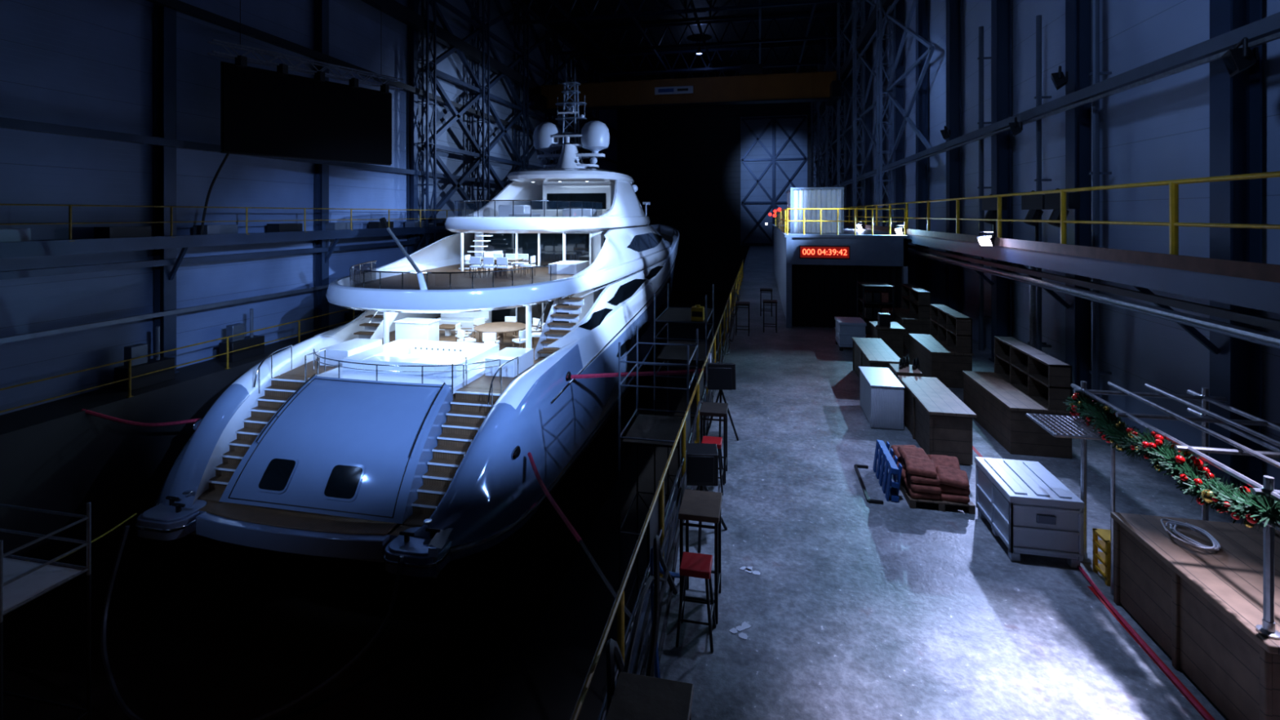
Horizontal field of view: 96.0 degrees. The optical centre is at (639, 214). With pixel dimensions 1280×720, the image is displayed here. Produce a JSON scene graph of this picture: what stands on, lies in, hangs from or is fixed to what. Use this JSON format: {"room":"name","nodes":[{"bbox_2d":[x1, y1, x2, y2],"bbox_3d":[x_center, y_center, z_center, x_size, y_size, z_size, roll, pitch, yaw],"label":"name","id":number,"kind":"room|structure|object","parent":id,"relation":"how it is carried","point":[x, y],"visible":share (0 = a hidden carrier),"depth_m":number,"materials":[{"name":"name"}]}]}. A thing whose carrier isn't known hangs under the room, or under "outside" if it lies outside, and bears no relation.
{"room":"shipyard hall","nodes":[
{"label":"shipyard hall","id":0,"kind":"room"},
{"bbox_2d":[0,324,344,649],"bbox_3d":[-11.355,8.050,39.139,1.800,5.300,88.000,0,0,12],"label":"wall","id":1,"kind":"structure","parent":0,"point":[55,455],"depth_m":16.19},
{"bbox_2d":[81,408,200,426],"bbox_3d":[-14.232,5.778,16.481,2.648,0.843,0.270,0,0,-32],"label":"mooring rope","id":2,"kind":"object","parent":1,"relation":"attached to","point":[87,411],"visible":0.94,"depth_m":16.34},
{"bbox_2d":[114,325,174,391],"bbox_3d":[-15.700,4.500,18.287,0.600,1.800,1.400,0,0,12],"label":"pump","id":3,"kind":"object","parent":1,"relation":"on","point":[141,366],"visible":0.88,"depth_m":18.04,"materials":[{"name":"metal"}]},
{"bbox_2d":[153,3,178,373],"bbox_3d":[-16.063,-6.200,19.486,0.520,23.200,0.520,0,0,12],"label":"steel column","id":4,"kind":"structure","parent":1,"relation":"on","point":[164,18],"depth_m":19.40,"materials":[{"name":"metal"}]},
{"bbox_2d":[0,308,354,413],"bbox_3d":[-10.325,4.839,39.915,0.120,1.122,66.060,0,0,12],"label":"railing","id":5,"kind":"object","parent":1,"relation":"on","point":[299,334],"visible":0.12,"depth_m":17.69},
{"bbox_2d":[218,308,264,362],"bbox_3d":[-14.986,4.500,21.713,0.600,1.800,1.400,0,0,12],"label":"pump","id":6,"kind":"object","parent":1,"relation":"on","point":[237,342],"visible":0.94,"depth_m":21.42,"materials":[{"name":"metal"}]},
{"bbox_2d":[312,0,328,333],"bbox_3d":[-14.615,-6.200,26.437,0.520,23.200,0.520,0,0,12],"label":"steel column","id":7,"kind":"structure","parent":1,"relation":"on","point":[321,6],"depth_m":26.42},
{"bbox_2d":[407,0,417,254],"bbox_3d":[-13.166,-6.200,33.388,0.520,23.200,0.520,0,0,12],"label":"steel column","id":8,"kind":"structure","parent":1,"relation":"on","point":[412,34],"depth_m":33.36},
{"bbox_2d":[417,0,436,248],"bbox_3d":[-12.652,-5.954,33.894,0.920,22.727,0.920,0,0,12],"label":"lattice column","id":9,"kind":"structure","parent":1,"relation":"on","point":[421,75],"depth_m":34.12,"materials":[{"name":"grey metal"}]},
{"bbox_2d":[0,0,622,343],"bbox_3d":[-11.388,-3.990,39.657,0.575,14.720,85.000,0,0,12],"label":"beams","id":10,"kind":"structure","parent":9,"relation":"attached to","point":[393,8],"depth_m":22.26,"materials":[{"name":"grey metal"}]},
{"bbox_2d":[423,0,595,223],"bbox_3d":[-8.944,-8.450,51.200,0.260,17.960,35.540,0,0,12],"label":"diagonal bracing","id":11,"kind":"object","parent":9,"relation":"attached to","point":[477,23],"visible":0.5,"depth_m":42.05,"materials":[{"name":"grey metal"}]},
{"bbox_2d":[471,0,489,199],"bbox_3d":[-11.245,-5.954,40.648,0.920,22.727,0.920,0,0,12],"label":"lattice column","id":12,"kind":"structure","parent":1,"relation":"on","point":[477,5],"depth_m":40.53,"materials":[{"name":"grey metal"}]},
{"bbox_2d":[514,2,528,171],"bbox_3d":[-9.797,-5.954,47.599,0.920,22.727,0.920,0,0,12],"label":"lattice column","id":13,"kind":"structure","parent":1,"relation":"on","point":[519,28],"depth_m":47.56,"materials":[{"name":"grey metal"}]},
{"bbox_2d":[510,0,852,26],"bbox_3d":[2.612,-16.600,44.401,27.108,2.250,0.250,0,0,12],"label":"roof truss","id":14,"kind":"object","parent":13,"relation":"attached to","point":[544,20],"visible":0.97,"depth_m":44.70,"materials":[{"name":"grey metal"}]},
{"bbox_2d":[545,30,558,164],"bbox_3d":[-8.348,-5.954,54.550,0.920,22.727,0.920,0,0,12],"label":"lattice column","id":15,"kind":"structure","parent":1,"relation":"on","point":[546,31],"depth_m":54.36,"materials":[{"name":"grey metal"}]},
{"bbox_2d":[569,53,580,153],"bbox_3d":[-6.900,-5.954,61.501,0.920,22.727,0.920,0,0,12],"label":"lattice column","id":16,"kind":"structure","parent":1,"relation":"on","point":[578,58],"depth_m":61.50,"materials":[{"name":"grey metal"}]},
{"bbox_2d":[0,0,617,415],"bbox_3d":[-12.373,-3.550,39.351,0.320,28.500,88.000,0,0,12],"label":"wall","id":17,"kind":"structure","parent":0,"point":[85,64],"depth_m":20.40,"materials":[{"name":"metal"}]},
{"bbox_2d":[0,220,450,280],"bbox_3d":[-11.463,1.303,39.672,1.330,1.845,85.000,0,0,12],"label":"gallery","id":18,"kind":"object","parent":17,"relation":"attached to","point":[14,242],"visible":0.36,"depth_m":19.30,"materials":[{"name":"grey metal"}]},
{"bbox_2d":[0,203,454,241],"bbox_3d":[-10.766,0.240,40.007,0.120,1.020,66.060,0,0,12],"label":"gallery railing","id":19,"kind":"object","parent":18,"relation":"on","point":[171,221],"visible":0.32,"depth_m":18.71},
{"bbox_2d":[551,12,836,55],"bbox_3d":[4.448,-16.600,53.212,27.108,2.250,0.250,0,0,12],"label":"roof truss","id":20,"kind":"object","parent":17,"relation":"attached to","point":[686,24],"visible":0.88,"depth_m":52.89,"materials":[{"name":"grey metal"}]},
{"bbox_2d":[578,41,826,76],"bbox_3d":[6.284,-16.600,62.022,27.108,2.250,0.250,0,0,12],"label":"roof truss","id":21,"kind":"object","parent":17,"relation":"attached to","point":[734,49],"visible":0.78,"depth_m":61.79,"materials":[{"name":"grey metal"}]},
{"bbox_3d":[-1.060,-16.600,26.779,27.108,2.250,0.250,0,0,12],"label":"roof truss","id":22,"kind":"object","parent":17,"relation":"attached to","visible":0},
{"bbox_2d":[618,0,673,79],"bbox_3d":[0.409,-15.800,50.989,0.180,0.300,60.000,0,0,12],"label":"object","id":23,"kind":"structure","parent":22,"relation":"attached to","point":[623,2],"depth_m":50.39,"materials":[{"name":"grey metal"}]},
{"bbox_2d":[688,0,716,76],"bbox_3d":[5.304,-15.800,49.969,0.180,0.300,60.000,0,0,12],"label":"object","id":24,"kind":"structure","parent":22,"relation":"attached to","point":[691,2],"depth_m":50.16,"materials":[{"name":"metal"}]},
{"bbox_2d":[795,0,816,72],"bbox_3d":[14.115,-15.800,48.133,0.180,0.300,60.000,0,0,12],"label":"roof purlin","id":25,"kind":"structure","parent":22,"relation":"attached to","point":[813,7],"depth_m":49.71,"materials":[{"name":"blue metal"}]},
{"bbox_2d":[3,290,730,719],"bbox_3d":[-2.936,10.850,37.385,19.000,0.300,88.000,0,0,12],"label":"basin","id":26,"kind":"object","parent":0,"point":[513,628],"visible":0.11,"depth_m":14.90,"materials":[{"name":"liquid"}]},
{"bbox_2d":[0,502,91,719],"bbox_3d":[-12.217,7.884,10.002,5.055,5.668,1.255,0,0,12],"label":"platform","id":27,"kind":"object","parent":26,"relation":"on","point":[21,581],"visible":1,"depth_m":9.97,"materials":[{"name":"metal"}]},
{"bbox_2d":[101,525,404,719],"bbox_3d":[-9.100,9.064,12.561,7.638,3.147,1.814,0,0,12],"label":"hose","id":28,"kind":"object","parent":26,"relation":"on","point":[122,705],"visible":1,"depth_m":12.46,"materials":[{"name":"black rubber"}]},
{"bbox_2d":[618,325,697,629],"bbox_3d":[0.461,6.705,12.877,1.491,8.010,1.841,0,0,12],"label":"scaffold tower","id":29,"kind":"object","parent":26,"relation":"on","point":[662,431],"visible":0.57,"depth_m":12.79,"materials":[{"name":"grey metal"}]},
{"bbox_2d":[653,283,714,500],"bbox_3d":[1.418,6.506,17.836,1.541,8.412,2.541,0,0,12],"label":"scaffold tower","id":30,"kind":"object","parent":26,"relation":"on","point":[673,314],"visible":0.53,"depth_m":17.34,"materials":[{"name":"grey metal"}]},
{"bbox_2d":[691,304,704,321],"bbox_3d":[1.682,2.860,16.775,0.350,0.440,0.370,0,0,12],"label":"junction box","id":31,"kind":"object","parent":30,"relation":"on","point":[697,311],"visible":1,"depth_m":16.61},
{"bbox_3d":[-7.195,9.974,19.886,2.800,1.452,1.000,0,0,12],"label":"block","id":32,"kind":"object","parent":26,"relation":"on","visible":0},
{"bbox_2d":[135,59,679,606],"bbox_3d":[-3.184,0.450,39.136,10.864,19.500,52.673,0,0,12],"label":"motor yacht","id":33,"kind":"object","parent":32,"relation":"on","point":[408,427],"visible":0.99,"depth_m":17.39,"materials":[{"name":"white metal"}]},
{"bbox_2d":[521,0,844,81],"bbox_3d":[0.980,-17.950,36.569,27.600,0.300,88.600,0,0,12],"label":"ceiling","id":34,"kind":"structure","parent":0,"point":[602,8],"depth_m":56.29,"materials":[{"name":"metal"}]},
{"bbox_2d":[200,0,403,235],"bbox_3d":[-12.702,-8.472,22.573,0.846,18.456,7.287,0,0,37],"label":"led screen","id":35,"kind":"object","parent":34,"relation":"hanging from","point":[280,113],"visible":0.98,"depth_m":22.16,"materials":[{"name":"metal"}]},
{"bbox_2d":[617,102,813,292],"bbox_3d":[9.971,-3.550,79.717,27.600,28.500,0.450,0,0,12],"label":"wall","id":36,"kind":"structure","parent":0,"point":[685,162],"depth_m":79.63,"materials":[{"name":"metal"}]},
{"bbox_2d":[741,115,806,244],"bbox_3d":[18.009,-4.500,77.608,8.611,17.260,0.364,0,0,12],"label":"truss","id":37,"kind":"object","parent":36,"relation":"attached to","point":[773,159],"visible":0.83,"depth_m":77.54,"materials":[{"name":"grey metal"}]},
{"bbox_3d":[9.955,-16.600,79.644,27.108,2.250,0.250,0,0,12],"label":"roof truss","id":38,"kind":"object","parent":36,"relation":"attached to","visible":0},
{"bbox_2d":[549,0,631,80],"bbox_3d":[-4.485,-15.800,52.008,0.180,0.300,60.000,0,0,12],"label":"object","id":39,"kind":"structure","parent":38,"relation":"attached to","point":[554,2],"depth_m":50.62,"materials":[{"name":"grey metal"}]},
{"bbox_2d":[845,1,851,222],"bbox_3d":[16.162,-6.800,44.621,0.480,22.000,0.480,0,0,12],"label":"steel column","id":40,"kind":"structure","parent":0,"point":[848,4],"depth_m":44.60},
{"bbox_2d":[857,7,860,223],"bbox_3d":[15.321,-6.800,40.588,0.480,22.000,0.480,0,0,12],"label":"steel column","id":41,"kind":"structure","parent":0,"point":[859,20],"depth_m":40.54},
{"bbox_2d":[864,0,871,225],"bbox_3d":[14.481,-6.800,36.555,0.480,22.000,0.480,0,0,12],"label":"steel column","id":42,"kind":"structure","parent":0,"point":[868,54],"depth_m":36.53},
{"bbox_2d":[882,29,885,226],"bbox_3d":[13.641,-6.800,32.521,0.480,22.000,0.480,0,0,12],"label":"steel column","id":43,"kind":"structure","parent":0,"point":[884,37],"depth_m":32.47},
{"bbox_2d":[893,0,903,227],"bbox_3d":[12.800,-6.800,28.488,0.480,22.000,0.480,0,0,12],"label":"steel column","id":44,"kind":"structure","parent":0,"point":[899,7],"depth_m":28.46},
{"bbox_2d":[597,244,1262,719],"bbox_3d":[10.124,4.398,34.664,8.320,0.404,88.000,0,0,12],"label":"floor","id":45,"kind":"structure","parent":0,"point":[855,609],"depth_m":6.47,"materials":[{"name":"concrete"}]},
{"bbox_2d":[570,368,705,378],"bbox_3d":[0.032,4.850,17.557,4.789,0.833,0.146,0,0,21],"label":"mooring rope","id":46,"kind":"object","parent":45,"relation":"attached to","point":[680,371],"visible":0.77,"depth_m":17.57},
{"bbox_2d":[605,534,679,717],"bbox_3d":[0.079,3.576,4.982,0.225,1.242,3.440,0,0,12],"label":"cable bundle","id":47,"kind":"object","parent":45,"relation":"on","point":[657,563],"visible":0.66,"depth_m":5.07,"materials":[{"name":"rubber"}]},
{"bbox_2d":[605,671,693,719],"bbox_3d":[0.048,3.650,3.565,0.500,1.100,0.600,0,0,12],"label":"bar table","id":48,"kind":"object","parent":45,"relation":"on","point":[635,696],"visible":1,"depth_m":3.68,"materials":[{"name":"brown wood"}]},
{"bbox_2d":[569,259,743,719],"bbox_3d":[3.242,3.641,21.051,0.120,1.118,37.460,0,0,12],"label":"railing","id":49,"kind":"object","parent":45,"relation":"on","point":[619,603],"visible":0.7,"depth_m":5.91,"materials":[{"name":"metal"}]},
{"bbox_2d":[646,285,734,589],"bbox_3d":[2.234,3.600,16.407,0.030,0.876,21.035,0,0,12],"label":"barrier panel","id":50,"kind":"object","parent":49,"relation":"attached to","point":[652,528],"visible":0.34,"depth_m":8.40,"materials":[{"name":"metal"}]},
{"bbox_2d":[623,292,739,677],"bbox_3d":[2.099,3.613,14.882,0.237,1.150,24.015,0,0,12],"label":"railing","id":51,"kind":"object","parent":45,"relation":"on","point":[672,553],"visible":0.58,"depth_m":6.04,"materials":[{"name":"metal"}]},
{"bbox_2d":[675,551,715,653],"bbox_3d":[0.560,3.825,5.726,0.368,0.751,0.368,0,0,12],"label":"bar stool","id":52,"kind":"object","parent":45,"relation":"on","point":[692,564],"visible":1,"depth_m":5.62,"materials":[{"name":"metal"}]},
{"bbox_2d":[678,488,722,624],"bbox_3d":[0.658,3.650,6.196,0.420,1.100,0.550,0,0,12],"label":"bar table","id":53,"kind":"object","parent":45,"relation":"on","point":[695,505],"visible":0.77,"depth_m":6.01,"materials":[{"name":"brown wood"}]},
{"bbox_2d":[683,443,727,552],"bbox_3d":[0.795,3.616,7.445,0.628,1.178,0.628,0,0,12],"label":"stage monitor","id":54,"kind":"object","parent":45,"relation":"on","point":[702,459],"visible":0.84,"depth_m":7.33,"materials":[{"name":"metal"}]},
{"bbox_2d":[698,435,724,495],"bbox_3d":[1.100,3.825,8.811,0.368,0.751,0.368,0,0,12],"label":"bar stool","id":55,"kind":"object","parent":45,"relation":"on","point":[706,439],"visible":0.6,"depth_m":8.76,"materials":[{"name":"metal"}]},
{"bbox_2d":[699,401,728,483],"bbox_3d":[1.192,3.650,9.251,0.420,1.100,0.500,0,0,12],"label":"bar table","id":56,"kind":"object","parent":45,"relation":"on","point":[708,409],"visible":0.73,"depth_m":9.06,"materials":[{"name":"brown wood"}]},
{"bbox_2d":[706,362,738,440],"bbox_3d":[1.467,3.450,10.472,0.630,1.506,0.630,0,0,12],"label":"stage monitor","id":57,"kind":"object","parent":45,"relation":"on","point":[721,376],"visible":0.8,"depth_m":10.35,"materials":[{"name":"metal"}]},
{"bbox_2d":[728,566,760,639],"bbox_3d":[1.158,4.197,6.283,0.246,0.005,1.212,0,0,15],"label":"paper scraps","id":58,"kind":"object","parent":45,"relation":"on","point":[744,625],"visible":1,"depth_m":5.86,"materials":[{"name":"paper"}]},
{"bbox_2d":[810,69,817,187],"bbox_3d":[20.952,-6.556,69.181,0.720,21.540,0.920,0,0,12],"label":"lattice column","id":59,"kind":"structure","parent":45,"relation":"on","point":[811,103],"depth_m":68.80,"materials":[{"name":"metal"}]},
{"bbox_2d":[817,50,825,186],"bbox_3d":[19.320,-6.556,61.349,0.720,21.540,0.920,0,0,12],"label":"lattice column","id":60,"kind":"structure","parent":45,"relation":"on","point":[819,54],"depth_m":60.97,"materials":[{"name":"metal"}]},
{"bbox_2d":[826,26,832,186],"bbox_3d":[17.689,-6.556,53.517,0.720,21.540,0.920,0,0,12],"label":"lattice column","id":61,"kind":"structure","parent":45,"relation":"on","point":[827,40],"depth_m":53.14,"materials":[{"name":"metal"}]},
{"bbox_2d":[832,19,836,186],"bbox_3d":[17.843,-6.800,52.688,0.480,22.000,0.480,0,0,12],"label":"steel column","id":62,"kind":"structure","parent":45,"relation":"on","point":[834,21],"depth_m":52.66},
{"bbox_2d":[772,208,909,328],"bbox_3d":[9.797,1.988,32.114,4.280,4.423,23.125,0,0,12],"label":"booth","id":63,"kind":"object","parent":45,"relation":"on","point":[817,275],"visible":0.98,"depth_m":21.20,"materials":[{"name":"metal"}]},
{"bbox_2d":[786,186,844,233],"bbox_3d":[7.477,-0.170,24.975,2.050,1.820,4.050,0,0,12],"label":"cabin","id":64,"kind":"object","parent":63,"relation":"on","point":[818,197],"visible":0.97,"depth_m":23.06,"materials":[{"name":"metal"}]},
{"bbox_2d":[836,1,845,222],"bbox_3d":[16.057,-6.556,45.685,0.720,21.540,0.920,0,0,12],"label":"lattice column","id":65,"kind":"structure","parent":45,"relation":"on","point":[838,4],"depth_m":45.90,"materials":[{"name":"metal"}]},
{"bbox_2d":[533,63,840,115],"bbox_3d":[3.526,-10.500,48.296,24.800,3.000,4.000,0,0,12],"label":"crane","id":66,"kind":"object","parent":65,"relation":"attached to","point":[752,86],"visible":0.93,"depth_m":47.45,"materials":[{"name":"metal"}]},
{"bbox_2d":[840,3,844,186],"bbox_3d":[17.002,-6.800,48.655,0.480,22.000,0.480,0,0,12],"label":"steel column","id":67,"kind":"structure","parent":45,"relation":"on","point":[842,18],"depth_m":48.62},
{"bbox_2d":[834,316,866,351],"bbox_3d":[6.613,3.760,18.132,0.810,0.880,1.060,0,0,12],"label":"box","id":68,"kind":"object","parent":45,"relation":"on","point":[846,328],"visible":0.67,"depth_m":17.68,"materials":[{"name":"metal"}]},
{"bbox_2d":[852,0,864,224],"bbox_3d":[14.425,-6.556,37.853,0.720,21.540,0.920,0,0,12],"label":"lattice column","id":69,"kind":"structure","parent":45,"relation":"on","point":[855,144],"depth_m":38.04,"materials":[{"name":"metal"}]},
{"bbox_2d":[814,0,934,187],"bbox_3d":[16.154,-8.400,45.665,0.130,12.130,48.058,0,0,12],"label":"diagonal bracing","id":70,"kind":"object","parent":69,"relation":"attached to","point":[928,54],"depth_m":32.78,"materials":[{"name":"metal"}]},
{"bbox_2d":[853,464,883,504],"bbox_3d":[3.543,4.180,8.966,0.220,0.040,1.240,0,0,12],"label":"frame","id":71,"kind":"object","parent":45,"relation":"on","point":[855,466],"visible":1,"depth_m":8.82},
{"bbox_2d":[857,280,893,334],"bbox_3d":[7.832,3.250,19.206,0.946,1.900,1.246,0,0,12],"label":"storage rack","id":72,"kind":"object","parent":45,"relation":"on","point":[878,297],"visible":0.64,"depth_m":18.91,"materials":[{"name":"metal"}]},
{"bbox_2d":[852,337,900,377],"bbox_3d":[5.832,3.760,14.260,0.740,0.880,2.540,0,0,12],"label":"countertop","id":73,"kind":"structure","parent":45,"relation":"on","point":[867,352],"depth_m":14.20,"materials":[{"name":"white wood"}]},
{"bbox_2d":[857,366,905,430],"bbox_3d":[4.974,3.770,11.936,0.630,0.840,1.460,0,0,12],"label":"cabinet","id":74,"kind":"object","parent":45,"relation":"on","point":[881,393],"visible":1,"depth_m":11.28,"materials":[{"name":"wood"}]},
{"bbox_2d":[876,0,893,227],"bbox_3d":[12.793,-6.556,30.022,0.720,21.540,0.920,0,0,12],"label":"lattice column","id":75,"kind":"structure","parent":45,"relation":"on","point":[880,9],"depth_m":29.72,"materials":[{"name":"metal"}]},
{"bbox_2d":[868,312,905,360],"bbox_3d":[7.265,3.550,16.975,0.800,1.300,1.100,0,0,12],"label":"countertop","id":76,"kind":"structure","parent":45,"relation":"on","point":[891,333],"depth_m":16.51,"materials":[{"name":"brown wood"}]},
{"bbox_2d":[872,439,902,502],"bbox_3d":[3.833,3.945,8.936,0.224,0.508,1.100,0,0,12],"label":"pallet","id":77,"kind":"object","parent":45,"relation":"on","point":[886,467],"visible":1,"depth_m":8.71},
{"bbox_2d":[888,355,922,379],"bbox_3d":[5.716,3.640,12.344,0.555,1.120,0.700,0,0,12],"label":"bottles","id":78,"kind":"object","parent":45,"relation":"on","point":[903,368],"visible":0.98,"depth_m":12.27,"materials":[{"name":"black glass"}]},
{"bbox_2d":[888,283,930,349],"bbox_3d":[8.791,3.300,18.904,0.840,1.800,2.240,0,0,12],"label":"bar shelf","id":79,"kind":"object","parent":45,"relation":"on","point":[913,315],"visible":0.77,"depth_m":17.90,"materials":[{"name":"brown wood"}]},
{"bbox_2d":[915,0,928,290],"bbox_3d":[11.960,-6.800,24.455,0.480,22.000,0.480,0,0,12],"label":"steel column","id":80,"kind":"structure","parent":45,"relation":"on","point":[922,6],"depth_m":24.42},
{"bbox_2d":[895,474,975,514],"bbox_3d":[4.391,4.140,8.697,0.850,0.120,1.120,0,0,12],"label":"wooden pallet","id":81,"kind":"object","parent":45,"relation":"on","point":[970,507],"visible":0.38,"depth_m":8.21,"materials":[{"name":"brown wood"}]},
{"bbox_2d":[890,444,970,502],"bbox_3d":[4.380,3.852,8.733,0.912,0.486,1.164,0,0,12],"label":"sacks","id":82,"kind":"object","parent":81,"relation":"on","point":[925,476],"visible":0.93,"depth_m":8.31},
{"bbox_2d":[897,375,977,465],"bbox_3d":[5.450,3.760,10.714,0.740,0.880,2.240,0,0,12],"label":"workbench","id":83,"kind":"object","parent":45,"relation":"on","point":[941,423],"depth_m":9.93,"materials":[{"name":"brown wood"}]},
{"bbox_2d":[907,303,973,388],"bbox_3d":[7.779,3.350,15.029,0.940,1.700,2.240,0,0,12],"label":"bar shelf","id":84,"kind":"object","parent":45,"relation":"on","point":[943,353],"visible":0.99,"depth_m":14.24,"materials":[{"name":"brown wood"}]},
{"bbox_2d":[946,0,961,312],"bbox_3d":[11.119,-6.800,20.421,0.480,22.000,0.480,0,0,12],"label":"steel column","id":85,"kind":"structure","parent":45,"relation":"on","point":[953,7],"depth_m":20.39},
{"bbox_2d":[988,0,1011,362],"bbox_3d":[10.279,-6.800,16.388,0.480,22.000,0.480,0,0,12],"label":"steel column","id":86,"kind":"structure","parent":45,"relation":"on","point":[1001,10],"depth_m":16.36,"materials":[{"name":"metal"}]},
{"bbox_2d":[962,336,1071,458],"bbox_3d":[7.204,3.400,11.165,0.990,1.600,2.440,0,0,12],"label":"bar shelf","id":87,"kind":"object","parent":45,"relation":"on","point":[1025,379],"visible":0.91,"depth_m":10.59,"materials":[{"name":"brown wood"}]},
{"bbox_2d":[974,456,1084,568],"bbox_3d":[4.973,3.792,7.442,0.800,0.815,1.160,0,0,12],"label":"box","id":88,"kind":"object","parent":45,"relation":"on","point":[1024,504],"visible":1,"depth_m":6.96,"materials":[{"name":"metal"}]},
{"bbox_2d":[1027,266,1046,347],"bbox_3d":[9.788,2.500,14.202,0.390,3.400,0.158,0,0,12],"label":"pipe","id":89,"kind":"object","parent":45,"relation":"on","point":[1032,342],"visible":0.27,"depth_m":14.17,"materials":[{"name":"grey metal"}]},
{"bbox_2d":[1034,14,1051,351],"bbox_3d":[9.727,-0.300,13.908,0.350,9.000,0.118,0,0,12],"label":"pipe","id":90,"kind":"object","parent":45,"relation":"on","point":[1038,97],"visible":0.6,"depth_m":13.88,"materials":[{"name":"grey metal"}]},
{"bbox_2d":[1025,413,1115,595],"bbox_3d":[5.034,3.337,6.763,0.624,1.727,0.732,0,0,12],"label":"shelf","id":91,"kind":"object","parent":45,"relation":"on","point":[1054,419],"visible":0.75,"depth_m":6.57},
{"bbox_2d":[1065,0,1091,400],"bbox_3d":[9.439,-6.800,12.354,0.480,22.000,0.480,0,0,12],"label":"steel column","id":92,"kind":"structure","parent":45,"relation":"on","point":[1077,12],"depth_m":12.32,"materials":[{"name":"metal"}]},
{"bbox_2d":[972,445,1214,719],"bbox_3d":[5.537,4.180,8.294,0.174,0.039,13.501,0,0,12],"label":"cable","id":93,"kind":"object","parent":45,"relation":"on","point":[1174,679],"visible":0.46,"depth_m":5.52,"materials":[{"name":"red plastic"}]},
{"bbox_2d":[1088,0,1111,403],"bbox_3d":[9.237,-1.800,11.559,0.370,12.000,0.138,0,0,12],"label":"pipe","id":94,"kind":"object","parent":45,"relation":"on","point":[1095,73],"visible":0.69,"depth_m":11.52,"materials":[{"name":"grey metal"}]},
{"bbox_2d":[1092,528,1111,586],"bbox_3d":[5.454,3.950,6.617,0.300,0.500,0.300,0,0,12],"label":"crate","id":95,"kind":"object","parent":45,"relation":"on","point":[1104,557],"visible":0.46,"depth_m":6.66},
{"bbox_2d":[1071,381,1279,639],"bbox_3d":[5.766,3.115,5.489,1.550,2.170,3.300,0,0,12],"label":"canopy frame","id":96,"kind":"object","parent":45,"relation":"on","point":[1268,628],"visible":0.71,"depth_m":5.86,"materials":[{"name":"metal"}]},
{"bbox_2d":[1063,390,1279,540],"bbox_3d":[5.072,2.340,5.705,0.383,0.474,2.942,0,0,12],"label":"garland","id":97,"kind":"object","parent":96,"relation":"hanging from","point":[1189,468],"visible":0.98,"depth_m":5.23,"materials":[{"name":"green plant"}]},
{"bbox_2d":[1110,511,1279,719],"bbox_3d":[5.709,3.670,5.144,1.600,1.060,2.000,0,0,12],"label":"wooden crate","id":98,"kind":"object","parent":45,"relation":"on","point":[1202,607],"depth_m":5.23,"materials":[{"name":"brown wood"}]},
{"bbox_2d":[1160,518,1221,551],"bbox_3d":[5.496,3.204,5.757,0.446,0.066,0.592,0,0,12],"label":"coiled rope","id":99,"kind":"object","parent":98,"relation":"on","point":[1216,545],"visible":1,"depth_m":5.75,"materials":[{"name":"fabric"}]},
{"bbox_2d":[1209,0,1262,512],"bbox_3d":[8.598,-6.800,8.321,0.480,22.000,0.480,0,0,12],"label":"steel column","id":100,"kind":"structure","parent":45,"relation":"on","point":[1236,100],"depth_m":8.28,"materials":[{"name":"metal"}]},
{"bbox_2d":[813,0,1279,501],"bbox_3d":[14.343,-6.600,33.785,0.300,22.400,88.000,0,0,12],"label":"wall","id":101,"kind":"structure","parent":0,"point":[1158,130],"depth_m":11.35,"materials":[{"name":"metal"}]},
{"bbox_2d":[977,26,991,351],"bbox_3d":[10.640,-0.800,17.804,0.370,10.000,0.138,0,0,12],"label":"pipe","id":102,"kind":"object","parent":101,"relation":"attached to","point":[980,58],"visible":0.78,"depth_m":17.77,"materials":[{"name":"grey metal"}]},
{"bbox_2d":[1021,188,1060,241],"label":"spotlight","id":103,"kind":"object","parent":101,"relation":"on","point":[1035,205],"depth_m":11.61,"materials":[{"name":"metal"}]},
{"bbox_2d":[844,222,1279,354],"bbox_3d":[10.228,1.274,20.341,1.328,1.509,56.000,0,0,12],"label":"steel gallery","id":104,"kind":"object","parent":101,"relation":"attached to","point":[1251,285],"visible":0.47,"depth_m":8.33,"materials":[{"name":"metal"}]},
{"bbox_2d":[976,231,995,246],"bbox_3d":[7.799,0.557,12.972,0.231,0.327,0.357,0,0,-29],"label":"work light","id":105,"kind":"object","parent":104,"relation":"attached to","point":[983,240],"visible":1,"depth_m":12.93,"materials":[{"name":"metal"}]},
{"bbox_2d":[982,194,997,237],"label":"spotlight","id":106,"kind":"object","parent":104,"relation":"on","point":[990,204],"depth_m":13.90,"materials":[{"name":"metal"}]},
{"bbox_2d":[807,0,1279,186],"bbox_3d":[13.711,-6.770,34.427,0.500,9.160,85.000,0,0,12],"label":"beam","id":107,"kind":"structure","parent":104,"relation":"attached to","point":[1266,29],"depth_m":10.71,"materials":[{"name":"grey metal"}]},
{"bbox_2d":[1050,66,1067,89],"bbox_3d":[8.720,-2.832,11.975,0.283,0.422,0.469,0,0,35],"label":"lamp","id":108,"kind":"object","parent":107,"relation":"attached to","point":[1059,79],"visible":1,"depth_m":11.84,"materials":[{"name":"metal"}]},
{"bbox_2d":[1221,37,1258,77],"bbox_3d":[7.785,-2.034,7.470,0.280,0.420,0.469,0,0,35],"label":"lamp","id":109,"kind":"object","parent":107,"relation":"attached to","point":[1236,60],"visible":1,"depth_m":7.34,"materials":[{"name":"metal"}]},
{"bbox_2d":[844,171,1279,254],"bbox_3d":[10.608,0.115,24.930,0.120,1.130,46.860,0,0,12],"label":"safety railing","id":110,"kind":"object","parent":104,"relation":"on","point":[1173,224],"visible":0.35,"depth_m":8.65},
{"bbox_3d":[6.291,7.650,35.462,0.350,6.100,88.000,0,0,12],"label":"basin","id":111,"kind":"object","parent":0,"visible":0},
{"bbox_2d":[527,452,631,619],"bbox_3d":[-1.182,6.476,11.562,0.243,0.748,7.280,0,0,-27],"label":"mooring rope","id":112,"kind":"object","parent":111,"relation":"attached to","point":[570,526],"visible":0.75,"depth_m":12.03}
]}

